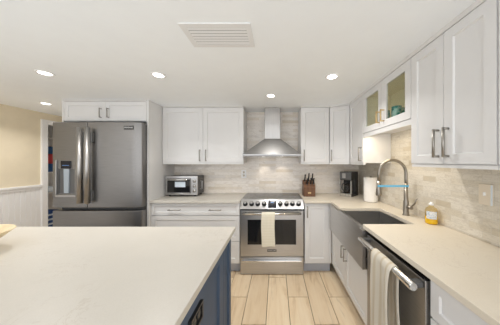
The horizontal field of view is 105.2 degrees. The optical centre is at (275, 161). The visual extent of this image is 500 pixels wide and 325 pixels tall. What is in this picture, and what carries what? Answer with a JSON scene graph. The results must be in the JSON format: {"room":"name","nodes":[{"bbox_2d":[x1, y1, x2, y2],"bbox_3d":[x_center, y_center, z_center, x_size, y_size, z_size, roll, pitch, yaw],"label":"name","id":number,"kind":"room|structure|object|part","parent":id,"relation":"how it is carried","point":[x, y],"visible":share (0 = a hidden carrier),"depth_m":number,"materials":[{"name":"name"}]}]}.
{"room":"kitchen","nodes":[
{"label":"kitchen","id":0,"kind":"room"},
{"bbox_2d":[0,104,61,187],"bbox_3d":[-3.800,0.338,2.250,0.100,2.245,4.100,0,0,0],"label":"wall","id":1,"kind":"structure","parent":0,"point":[19,127],"depth_m":2.79,"materials":[{"name":"yellow paint"}]},
{"bbox_2d":[0,189,40,226],"bbox_3d":[-3.742,0.935,1.640,0.014,1.050,2.880,0,0,0],"label":"wainscoting","id":2,"kind":"structure","parent":1,"relation":"attached to","point":[18,208],"depth_m":2.79,"materials":[{"name":"paint"}]},
{"bbox_2d":[0,184,42,192],"bbox_3d":[-3.728,0.398,1.613,0.045,0.065,2.825,0,0,0],"label":"chair rail","id":3,"kind":"object","parent":1,"relation":"attached to","point":[30,187],"visible":1,"depth_m":2.77,"materials":[{"name":"paint"}]},
{"bbox_2d":[40,119,55,226],"bbox_3d":[-3.735,0.393,3.525,0.030,2.135,1.000,0,0,0],"label":"door frame","id":4,"kind":"structure","parent":1,"relation":"in","point":[44,123],"depth_m":3.05,"materials":[{"name":"paint"}]},
{"bbox_2d":[48,125,61,208],"bbox_3d":[-4.500,0.338,3.450,0.100,2.245,1.700,0,0,0],"label":"wall","id":5,"kind":"structure","parent":0,"point":[50,128],"depth_m":3.75,"materials":[{"name":"grey paint"}]},
{"bbox_2d":[0,0,476,116],"bbox_3d":[-1.790,-0.835,1.800,6.420,0.100,5.000,0,0,0],"label":"ceiling","id":6,"kind":"structure","parent":0,"point":[94,49],"depth_m":1.32,"materials":[{"name":"paint"}]},
{"bbox_2d":[34,70,55,76],"bbox_3d":[-2.049,-0.781,1.685,0.124,0.006,0.124,0,0,0],"label":"recessed light","id":7,"kind":"object","parent":6,"relation":"in","point":[41,72],"visible":1,"depth_m":1.68,"materials":[{"name":"paint"}]},
{"bbox_2d":[150,72,165,77],"bbox_3d":[-1.066,-0.781,1.724,0.124,0.006,0.124,0,0,0],"label":"recessed light","id":8,"kind":"object","parent":6,"relation":"in","point":[155,74],"visible":1,"depth_m":1.72,"materials":[{"name":"paint"}]},
{"bbox_2d":[178,23,254,46],"bbox_3d":[-0.350,-0.781,1.185,0.411,0.006,0.220,0,0,0],"label":"ceiling vent","id":9,"kind":"object","parent":6,"relation":"in","point":[199,34],"visible":1,"depth_m":1.17,"materials":[{"name":"white metal"}]},
{"bbox_2d":[266,94,275,97],"bbox_3d":[-0.060,-0.781,2.263,0.124,0.006,0.124,0,0,0],"label":"recessed light","id":10,"kind":"object","parent":6,"relation":"in","point":[267,95],"visible":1,"depth_m":2.25,"materials":[{"name":"paint"}]},
{"bbox_2d":[325,73,338,79],"bbox_3d":[0.517,-0.781,1.755,0.124,0.006,0.124,0,0,0],"label":"recessed light","id":11,"kind":"object","parent":6,"relation":"in","point":[333,76],"visible":1,"depth_m":1.75,"materials":[{"name":"paint"}]},
{"bbox_2d":[174,112,358,252],"bbox_3d":[-0.710,0.338,3.080,4.060,2.245,0.100,0,0,0],"label":"wall","id":12,"kind":"structure","parent":0,"point":[264,174],"depth_m":3.03,"materials":[{"name":"tile"}]},
{"bbox_2d":[62,99,146,124],"bbox_3d":[-2.174,-0.649,2.705,1.052,0.269,0.646,0,0,0],"label":"upper cabinet","id":13,"kind":"object","parent":12,"relation":"attached to","point":[75,110],"visible":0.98,"depth_m":2.42,"materials":[{"name":"white paint"}]},
{"bbox_3d":[-2.437,-0.641,2.430,0.522,0.243,0.020,0,0,0],"label":"door","id":14,"kind":"part","parent":13,"relation":"part of","materials":[{"name":"white paint"}]},
{"bbox_3d":[-2.174,-0.775,2.425,1.052,0.017,0.050,0,0,0],"label":"crown","id":15,"kind":"part","parent":13,"relation":"part of","materials":[{"name":"white paint"}]},
{"bbox_3d":[-1.911,-0.641,2.430,0.522,0.243,0.020,0,0,0],"label":"door","id":16,"kind":"part","parent":13,"relation":"part of","materials":[{"name":"white paint"}]},
{"bbox_2d":[162,106,246,163],"bbox_3d":[-1.038,-0.373,2.845,1.153,0.822,0.366,0,0,0],"label":"upper cabinet","id":17,"kind":"object","parent":12,"relation":"attached to","point":[190,134],"visible":1,"depth_m":2.71,"materials":[{"name":"white paint"}]},
{"bbox_3d":[-1.327,-0.374,2.710,0.572,0.777,0.020,0,0,0],"label":"door","id":18,"kind":"part","parent":17,"relation":"part of","materials":[{"name":"white paint"}]},
{"bbox_3d":[-1.038,-0.775,2.705,1.153,0.017,0.050,0,0,0],"label":"crown","id":19,"kind":"part","parent":17,"relation":"part of","materials":[{"name":"white paint"}]},
{"bbox_3d":[-1.038,0.028,2.718,1.153,0.020,0.024,0,0,0],"label":"light rail","id":20,"kind":"part","parent":17,"relation":"part of","materials":[{"name":"white paint"}]},
{"bbox_3d":[-0.750,-0.374,2.710,0.572,0.777,0.020,0,0,0],"label":"door","id":21,"kind":"part","parent":17,"relation":"part of","materials":[{"name":"white paint"}]},
{"bbox_2d":[241,170,245,177],"bbox_3d":[-0.512,0.198,3.023,0.080,0.124,0.013,0,0,0],"label":"power outlet","id":22,"kind":"object","parent":12,"relation":"attached to","point":[243,172],"visible":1,"depth_m":3.02,"materials":[{"name":"white plastic"}]},
{"bbox_2d":[242,108,301,155],"bbox_3d":[-0.054,-0.427,2.813,0.809,0.711,0.426,0,0,0],"label":"range hood","id":23,"kind":"object","parent":12,"relation":"attached to","point":[272,145],"visible":1,"depth_m":2.71,"materials":[{"name":"metal"}]},
{"bbox_2d":[298,106,329,163],"bbox_3d":[0.556,-0.373,2.845,0.402,0.822,0.366,0,0,0],"label":"upper cabinet","id":24,"kind":"object","parent":12,"relation":"attached to","point":[313,121],"visible":1,"depth_m":2.71,"materials":[{"name":"white paint"}]},
{"bbox_3d":[0.556,-0.775,2.705,0.402,0.017,0.050,0,0,0],"label":"crown","id":25,"kind":"part","parent":24,"relation":"part of","materials":[{"name":"white paint"}]},
{"bbox_2d":[231,253,364,324],"bbox_3d":[-1.790,1.490,1.550,6.420,0.060,5.500,0,0,0],"label":"floor","id":26,"kind":"structure","parent":0,"point":[310,297],"depth_m":2.01,"materials":[{"name":"wood"}]},
{"bbox_2d":[62,100,65,121],"bbox_3d":[-2.714,0.338,2.724,0.022,2.244,0.608,0,0,0],"label":"end panel","id":27,"kind":"object","parent":26,"relation":"on","point":[62,100],"visible":0.14,"depth_m":2.42,"materials":[{"name":"white paint"}]},
{"bbox_2d":[53,122,146,226],"bbox_3d":[-2.174,0.491,2.603,1.082,1.938,0.773,0,0,0],"label":"refrigerator","id":28,"kind":"object","parent":26,"relation":"on","point":[100,168],"visible":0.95,"depth_m":2.30,"materials":[{"name":"grey metal"}]},
{"bbox_3d":[-2.502,0.040,2.342,0.427,1.035,0.085,0,0,0],"label":"door","id":29,"kind":"part","parent":28,"relation":"part of","materials":[{"name":"metal"}]},
{"bbox_3d":[-2.319,0.048,2.245,0.056,0.895,0.056,0,0,0],"label":"handle","id":30,"kind":"part","parent":28,"relation":"part of","materials":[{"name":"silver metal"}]},
{"bbox_3d":[-2.229,0.048,2.245,0.056,0.895,0.056,0,0,0],"label":"handle","id":31,"kind":"part","parent":28,"relation":"part of","materials":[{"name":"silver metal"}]},
{"bbox_3d":[-2.174,0.980,2.342,1.082,0.761,0.085,0,0,0],"label":"freezer drawer","id":32,"kind":"part","parent":28,"relation":"part of","materials":[{"name":"metal"}]},
{"bbox_3d":[-1.958,0.040,2.342,0.649,1.035,0.085,0,0,0],"label":"door","id":33,"kind":"part","parent":28,"relation":"part of","materials":[{"name":"metal"}]},
{"bbox_2d":[147,100,173,226],"bbox_3d":[-1.633,0.338,2.724,0.025,2.244,0.608,0,0,0],"label":"end panel","id":34,"kind":"object","parent":26,"relation":"on","point":[157,171],"visible":0.36,"depth_m":2.54,"materials":[{"name":"white paint"}]},
{"bbox_2d":[151,202,240,270],"bbox_3d":[-1.044,0.999,2.725,1.148,0.922,0.606,0,0,0],"label":"base cabinet","id":35,"kind":"object","parent":26,"relation":"on","point":[163,214],"visible":0.42,"depth_m":2.46,"materials":[{"name":"white paint"}]},
{"bbox_3d":[-1.044,0.866,2.470,1.142,0.326,0.020,0,0,0],"label":"drawer","id":36,"kind":"part","parent":35,"relation":"part of","materials":[{"name":"white paint"}]},
{"bbox_3d":[-1.044,0.619,2.470,1.142,0.148,0.020,0,0,0],"label":"drawer","id":37,"kind":"part","parent":35,"relation":"part of","materials":[{"name":"white paint"}]},
{"bbox_2d":[150,193,246,202],"bbox_3d":[-1.042,0.521,2.728,1.153,0.032,0.597,0,0,0],"label":"countertop","id":38,"kind":"structure","parent":35,"relation":"on","point":[204,197],"depth_m":2.59,"materials":[{"name":"stone"}]},
{"bbox_2d":[165,175,203,195],"bbox_3d":[-1.347,0.355,2.842,0.502,0.300,0.326,0,0,0],"label":"toaster oven","id":39,"kind":"object","parent":38,"relation":"on","point":[174,184],"visible":0.99,"depth_m":2.72,"materials":[{"name":"grey metal"}]},
{"bbox_3d":[-1.403,0.260,2.702,0.290,0.022,0.044,0,0,0],"label":"handle","id":40,"kind":"part","parent":39,"relation":"part of","materials":[{"name":"silver metal"}]},
{"bbox_3d":[-1.395,0.351,2.721,0.323,0.182,0.002,0,0,0],"label":"door glass","id":41,"kind":"part","parent":39,"relation":"part of","materials":[{"name":"black glass"}]},
{"bbox_3d":[-1.395,0.348,2.729,0.345,0.217,0.012,0,0,0],"label":"door","id":42,"kind":"part","parent":39,"relation":"part of","materials":[{"name":"metal"}]},
{"bbox_3d":[-1.044,1.177,2.470,1.142,0.275,0.020,0,0,0],"label":"drawer","id":43,"kind":"part","parent":35,"relation":"part of","materials":[{"name":"white paint"}]},
{"bbox_2d":[180,239,230,324],"bbox_3d":[-1.447,0.999,0.548,2.207,0.922,1.796,0,0,0],"label":"kitchen island","id":44,"kind":"object","parent":26,"relation":"on","point":[215,292],"visible":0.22,"depth_m":1.16,"materials":[{"name":"blue paint"}]},
{"bbox_2d":[0,227,235,324],"bbox_3d":[-1.532,0.521,0.537,2.437,0.032,1.874,0,0,0],"label":"island countertop","id":45,"kind":"structure","parent":44,"relation":"on","point":[49,275],"depth_m":0.86,"materials":[{"name":"stone"}]},
{"bbox_2d":[0,224,16,237],"bbox_3d":[-1.700,0.450,1.020,0.364,0.110,0.364,0,0,0],"label":"bowl","id":46,"kind":"object","parent":45,"relation":"on","point":[4,228],"visible":1,"depth_m":1.16,"materials":[{"name":"beige ceramic"}]},
{"bbox_2d":[188,299,203,324],"bbox_3d":[-0.348,0.685,0.828,0.017,0.080,0.125,0,0,0],"label":"power outlet","id":47,"kind":"object","parent":44,"relation":"attached to","point":[196,317],"visible":0.97,"depth_m":0.84,"materials":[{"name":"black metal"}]},
{"bbox_2d":[196,309,200,319],"bbox_3d":[-0.347,0.685,0.852,0.007,0.038,0.038,0,0,0],"label":"socket","id":48,"kind":"object","parent":47,"relation":"attached to","point":[198,317],"depth_m":0.85,"materials":[{"name":"black plastic"}]},
{"bbox_3d":[-0.356,0.946,1.347,0.024,0.808,0.197,0,0,0],"label":"panel","id":49,"kind":"part","parent":44,"relation":"part of","materials":[{"name":"blue paint"}]},
{"bbox_3d":[-0.366,0.999,1.423,0.045,0.922,0.048,0,0,0],"label":"corner post","id":50,"kind":"part","parent":44,"relation":"part of","materials":[{"name":"blue paint"}]},
{"bbox_2d":[240,193,303,273],"bbox_3d":[-0.052,0.979,2.687,0.820,0.962,0.637,0,0,0],"label":"range cooker","id":51,"kind":"object","parent":26,"relation":"on","point":[287,256],"visible":1,"depth_m":2.44,"materials":[{"name":"silver metal"}]},
{"bbox_2d":[261,212,274,246],"bbox_3d":[-0.098,0.849,2.385,0.175,0.428,0.066,0,0,0],"label":"dish towel","id":52,"kind":"object","parent":51,"relation":"hanging from","point":[267,218],"visible":1,"depth_m":2.36,"materials":[{"name":"beige fabric"}]},
{"bbox_3d":[-0.052,0.658,2.407,0.736,0.034,0.078,0,0,0],"label":"handle","id":53,"kind":"part","parent":51,"relation":"part of","materials":[{"name":"silver metal"}]},
{"bbox_3d":[-0.052,1.343,2.458,0.814,0.218,0.023,0,0,0],"label":"storage drawer","id":54,"kind":"part","parent":51,"relation":"part of","materials":[{"name":"metal"}]},
{"bbox_3d":[-0.052,1.270,2.428,0.760,0.020,0.036,0,0,0],"label":"handle","id":55,"kind":"part","parent":51,"relation":"part of","materials":[{"name":"silver metal"}]},
{"bbox_3d":[-0.052,0.929,2.457,0.814,0.590,0.025,0,0,0],"label":"oven door","id":56,"kind":"part","parent":51,"relation":"part of","materials":[{"name":"metal"}]},
{"bbox_2d":[242,193,301,198],"bbox_3d":[-0.052,0.512,2.768,0.812,0.024,0.475,0,0,0],"label":"cooktop","id":57,"kind":"object","parent":51,"relation":"in","point":[249,195],"depth_m":2.71,"materials":[{"name":"black glass"}]},
{"bbox_3d":[-0.052,0.552,2.488,0.820,0.109,0.126,0,0,0],"label":"control panel","id":58,"kind":"part","parent":51,"relation":"part of","materials":[{"name":"metal"}]},
{"bbox_2d":[303,202,330,270],"bbox_3d":[0.546,0.999,2.725,0.348,0.922,0.606,0,0,0],"label":"base cabinet","id":59,"kind":"object","parent":26,"relation":"on","point":[317,232],"visible":0.9,"depth_m":2.47,"materials":[{"name":"white paint"}]},
{"bbox_2d":[332,232,366,324],"bbox_3d":[1.000,1.159,1.999,0.636,0.601,1.042,0,0,0],"label":"base cabinet","id":60,"kind":"object","parent":26,"relation":"on","point":[353,278],"visible":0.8,"depth_m":1.83,"materials":[{"name":"white paint"}]},
{"bbox_3d":[0.730,1.087,2.188,0.020,0.455,0.425,0,0,0],"label":"door","id":61,"kind":"part","parent":60,"relation":"part of","materials":[{"name":"white paint"}]},
{"bbox_3d":[0.730,1.087,1.727,0.020,0.455,0.486,0,0,0],"label":"door","id":62,"kind":"part","parent":60,"relation":"part of","materials":[{"name":"white paint"}]},
{"bbox_2d":[358,234,431,324],"bbox_3d":[0.939,1.004,1.183,0.622,0.912,0.576,0,0,0],"label":"dishwasher","id":63,"kind":"object","parent":26,"relation":"on","point":[414,286],"visible":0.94,"depth_m":1.00,"materials":[{"name":"silver metal"}]},
{"bbox_2d":[370,248,399,324],"bbox_3d":[0.647,0.844,1.142,0.101,0.558,0.228,0,0,0],"label":"dish towel","id":64,"kind":"object","parent":63,"relation":"hanging from","point":[384,285],"visible":1,"depth_m":1.12,"materials":[{"name":"beige fabric"}]},
{"bbox_3d":[0.648,0.592,1.177,0.040,0.040,0.565,0,0,0],"label":"handle","id":65,"kind":"part","parent":63,"relation":"part of","materials":[{"name":"silver metal"}]},
{"bbox_2d":[431,280,488,324],"bbox_3d":[1.000,0.999,0.304,0.636,0.922,1.168,0,0,0],"label":"base cabinet","id":66,"kind":"object","parent":26,"relation":"on","point":[445,309],"visible":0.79,"depth_m":0.80,"materials":[{"name":"white paint"}]},
{"bbox_2d":[299,193,499,324],"bbox_3d":[0.840,0.521,1.363,0.952,0.032,3.327,0,0,0],"label":"countertop","id":67,"kind":"structure","parent":66,"relation":"on","point":[464,266],"depth_m":1.04,"materials":[{"name":"beige stone"}]},
{"bbox_2d":[302,180,314,196],"bbox_3d":[0.482,0.388,2.809,0.170,0.234,0.162,0,0,0],"label":"knife block","id":68,"kind":"object","parent":67,"relation":"on","point":[308,190],"visible":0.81,"depth_m":2.73,"materials":[{"name":"brown wood"}]},
{"bbox_2d":[340,171,357,196],"bbox_3d":[1.079,0.328,2.819,0.256,0.355,0.178,0,0,-45],"label":"coffee maker","id":69,"kind":"object","parent":67,"relation":"on","point":[350,178],"visible":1,"depth_m":2.78,"materials":[{"name":"black plastic"}]},
{"bbox_3d":[1.001,0.207,2.741,0.006,0.105,0.168,0,0,-45],"label":"panel","id":70,"kind":"part","parent":69,"relation":"part of","materials":[{"name":"silver metal"}]},
{"bbox_3d":[0.998,0.482,2.738,0.175,0.038,0.005,0,0,45],"label":"trim","id":71,"kind":"part","parent":69,"relation":"part of","materials":[{"name":"metal"}]},
{"bbox_2d":[330,205,405,269],"bbox_3d":[0.904,0.681,1.925,0.459,0.328,0.881,0,0,0],"label":"sink","id":72,"kind":"object","parent":67,"relation":"in","point":[347,226],"visible":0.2,"depth_m":1.87,"materials":[{"name":"metal"}]},
{"bbox_2d":[344,211,405,257],"bbox_3d":[0.917,0.655,1.799,0.434,0.233,0.546,0,0,0],"label":"basin","id":73,"kind":"object","parent":72,"relation":"in","point":[363,217],"depth_m":2.06,"materials":[{"name":"metal"}]},
{"bbox_2d":[364,176,377,202],"bbox_3d":[1.195,0.344,2.400,0.160,0.322,0.160,0,0,0],"label":"paper towel roll","id":74,"kind":"object","parent":67,"relation":"on","point":[370,182],"visible":0.97,"depth_m":2.33,"materials":[{"name":"white paper"}]},
{"bbox_2d":[376,159,417,215],"bbox_3d":[1.097,0.239,1.745,0.315,0.532,0.149,0,0,0],"label":"kitchen faucet","id":75,"kind":"object","parent":67,"relation":"on","point":[406,207],"visible":1,"depth_m":1.78,"materials":[{"name":"silver metal"}]},
{"bbox_3d":[1.096,0.099,1.790,0.285,0.252,0.026,0,0,0],"label":"spout","id":76,"kind":"part","parent":75,"relation":"part of","materials":[{"name":"silver metal"}]},
{"bbox_2d":[425,202,437,224],"bbox_3d":[1.264,0.416,1.547,0.085,0.177,0.086,0,0,0],"label":"soap bottle","id":77,"kind":"object","parent":67,"relation":"on","point":[430,217],"visible":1,"depth_m":1.52,"materials":[{"name":"yellow plastic"}]},
{"bbox_3d":[0.730,0.871,0.585,0.020,0.285,0.600,0,0,0],"label":"drawer","id":78,"kind":"part","parent":66,"relation":"part of","materials":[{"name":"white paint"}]},
{"bbox_3d":[-4.275,0.410,3.705,0.349,2.100,1.150,0,0,0],"label":"shelf","id":79,"kind":"object","parent":26,"relation":"on","visible":0},
{"bbox_2d":[48,164,52,171],"bbox_3d":[-4.270,0.115,3.400,0.300,0.150,0.360,0,0,0],"label":"storage box","id":80,"kind":"object","parent":79,"relation":"on","point":[50,166],"visible":0.03,"depth_m":3.47,"materials":[{"name":"blue"}]},
{"bbox_2d":[48,154,52,163],"bbox_3d":[-4.263,-0.050,3.400,0.295,0.180,0.320,0,0,0],"label":"snack packet","id":81,"kind":"object","parent":80,"relation":"on","point":[50,156],"visible":0.03,"depth_m":3.47,"materials":[{"name":"red"}]},
{"bbox_2d":[48,146,52,153],"bbox_3d":[-4.270,-0.208,3.400,0.300,0.134,0.360,0,0,0],"label":"storage box","id":82,"kind":"object","parent":81,"relation":"on","point":[50,149],"visible":0.04,"depth_m":3.47,"materials":[{"name":"blue"}]},
{"bbox_2d":[48,186,52,191],"bbox_3d":[-4.255,0.510,3.400,0.350,0.100,0.300,0,0,0],"label":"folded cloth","id":83,"kind":"object","parent":79,"relation":"on","point":[50,188],"visible":0.02,"depth_m":3.45,"materials":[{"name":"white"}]},
{"bbox_2d":[48,209,58,226],"bbox_3d":[-4.260,1.050,3.400,0.340,0.300,0.400,0,0,0],"label":"folded towel","id":84,"kind":"object","parent":79,"relation":"on","point":[50,211],"visible":0.07,"depth_m":3.46,"materials":[{"name":"fabric"}]},
{"bbox_2d":[359,129,499,246],"bbox_3d":[1.370,0.338,1.215,0.100,2.245,3.830,0,0,0],"label":"wall","id":85,"kind":"structure","parent":0,"point":[453,192],"depth_m":1.50,"materials":[{"name":"tile"}]},
{"bbox_2d":[329,104,349,163],"bbox_3d":[1.036,-0.373,2.797,0.564,0.822,0.462,0,0,0],"label":"upper cabinet","id":86,"kind":"object","parent":85,"relation":"attached to","point":[339,115],"visible":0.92,"depth_m":2.65,"materials":[{"name":"white paint"}]},
{"bbox_3d":[0.883,-0.775,2.647,0.267,0.017,0.042,0,0,27],"label":"crown","id":87,"kind":"part","parent":86,"relation":"part of","materials":[{"name":"white paint"}]},
{"bbox_2d":[348,93,390,164],"bbox_3d":[1.138,-0.373,2.376,0.360,0.822,0.393,0,0,0],"label":"upper cabinet","id":88,"kind":"object","parent":85,"relation":"attached to","point":[375,148],"visible":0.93,"depth_m":2.19,"materials":[{"name":"white paint"}]},
{"bbox_3d":[1.002,-0.775,2.376,0.050,0.017,0.393,0,0,0],"label":"crown","id":89,"kind":"part","parent":88,"relation":"part of","materials":[{"name":"white paint"}]},
{"bbox_3d":[1.007,-0.374,2.376,0.020,0.777,0.389,0,0,0],"label":"door","id":90,"kind":"part","parent":88,"relation":"part of","materials":[{"name":"white paint"}]},
{"bbox_2d":[362,56,410,136],"bbox_3d":[1.138,-0.529,1.791,0.360,0.509,0.772,0,0,0],"label":"upper cabinet","id":91,"kind":"object","parent":85,"relation":"attached to","point":[393,88],"visible":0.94,"depth_m":1.80,"materials":[{"name":"white paint"}]},
{"bbox_3d":[1.007,-0.542,1.984,0.020,0.442,0.382,0,0,0],"label":"door","id":92,"kind":"part","parent":91,"relation":"part of","materials":[{"name":"white paint"}]},
{"bbox_3d":[0.978,-0.426,1.830,0.039,0.113,0.014,0,0,0],"label":"handle","id":93,"kind":"part","parent":91,"relation":"part of","materials":[{"name":"gold metal"}]},
{"bbox_3d":[1.002,-0.775,1.791,0.050,0.017,0.772,0,0,0],"label":"crown","id":94,"kind":"part","parent":91,"relation":"part of","materials":[{"name":"white paint"}]},
{"bbox_3d":[1.015,-0.296,1.791,0.024,0.042,0.772,0,0,0],"label":"light rail","id":95,"kind":"part","parent":91,"relation":"part of","materials":[{"name":"white paint"}]},
{"bbox_2d":[391,105,401,116],"bbox_3d":[1.100,-0.420,1.735,0.084,0.160,0.084,0,0,0],"label":"tumbler","id":96,"kind":"object","parent":91,"relation":"in","point":[395,110],"visible":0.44,"depth_m":1.70,"materials":[{"name":"teal glass"}]},
{"bbox_3d":[1.007,-0.542,1.598,0.020,0.442,0.382,0,0,0],"label":"door","id":97,"kind":"part","parent":91,"relation":"part of","materials":[{"name":"white paint"}]},
{"bbox_2d":[408,0,499,169],"bbox_3d":[1.138,-0.373,1.130,0.360,0.822,0.546,0,0,0],"label":"upper cabinet","id":98,"kind":"object","parent":85,"relation":"attached to","point":[455,72],"visible":1,"depth_m":1.04,"materials":[{"name":"white paint"}]},
{"bbox_3d":[1.007,-0.374,1.266,0.020,0.777,0.269,0,0,0],"label":"door","id":99,"kind":"part","parent":98,"relation":"part of","materials":[{"name":"white paint"}]},
{"bbox_3d":[0.977,-0.111,1.166,0.040,0.174,0.015,0,0,0],"label":"handle","id":100,"kind":"part","parent":98,"relation":"part of","materials":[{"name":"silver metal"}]},
{"bbox_3d":[0.977,-0.111,1.098,0.040,0.174,0.015,0,0,0],"label":"handle","id":101,"kind":"part","parent":98,"relation":"part of","materials":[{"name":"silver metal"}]},
{"bbox_3d":[1.002,-0.775,1.130,0.050,0.017,0.546,0,0,0],"label":"crown","id":102,"kind":"part","parent":98,"relation":"part of","materials":[{"name":"white paint"}]},
{"bbox_3d":[1.015,0.028,1.130,0.024,0.020,0.546,0,0,0],"label":"light rail","id":103,"kind":"part","parent":98,"relation":"part of","materials":[{"name":"white paint"}]},
{"bbox_3d":[1.007,-0.374,0.994,0.020,0.777,0.269,0,0,0],"label":"door","id":104,"kind":"part","parent":98,"relation":"part of","materials":[{"name":"white paint"}]},
{"bbox_2d":[479,183,493,205],"bbox_3d":[1.311,0.207,1.191,0.018,0.131,0.082,0,0,0],"label":"light switch","id":105,"kind":"object","parent":85,"relation":"attached to","point":[486,191],"visible":1,"depth_m":1.18,"materials":[{"name":"beige plastic"}]},
{"bbox_2d":[499,0,499,169],"bbox_3d":[1.138,-0.373,0.476,0.360,0.822,0.753,0,0,0],"label":"upper cabinet","id":106,"kind":"object","parent":85,"relation":"attached to","point":[499,0],"visible":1,"depth_m":0.85,"materials":[{"name":"white paint"}]}
]}

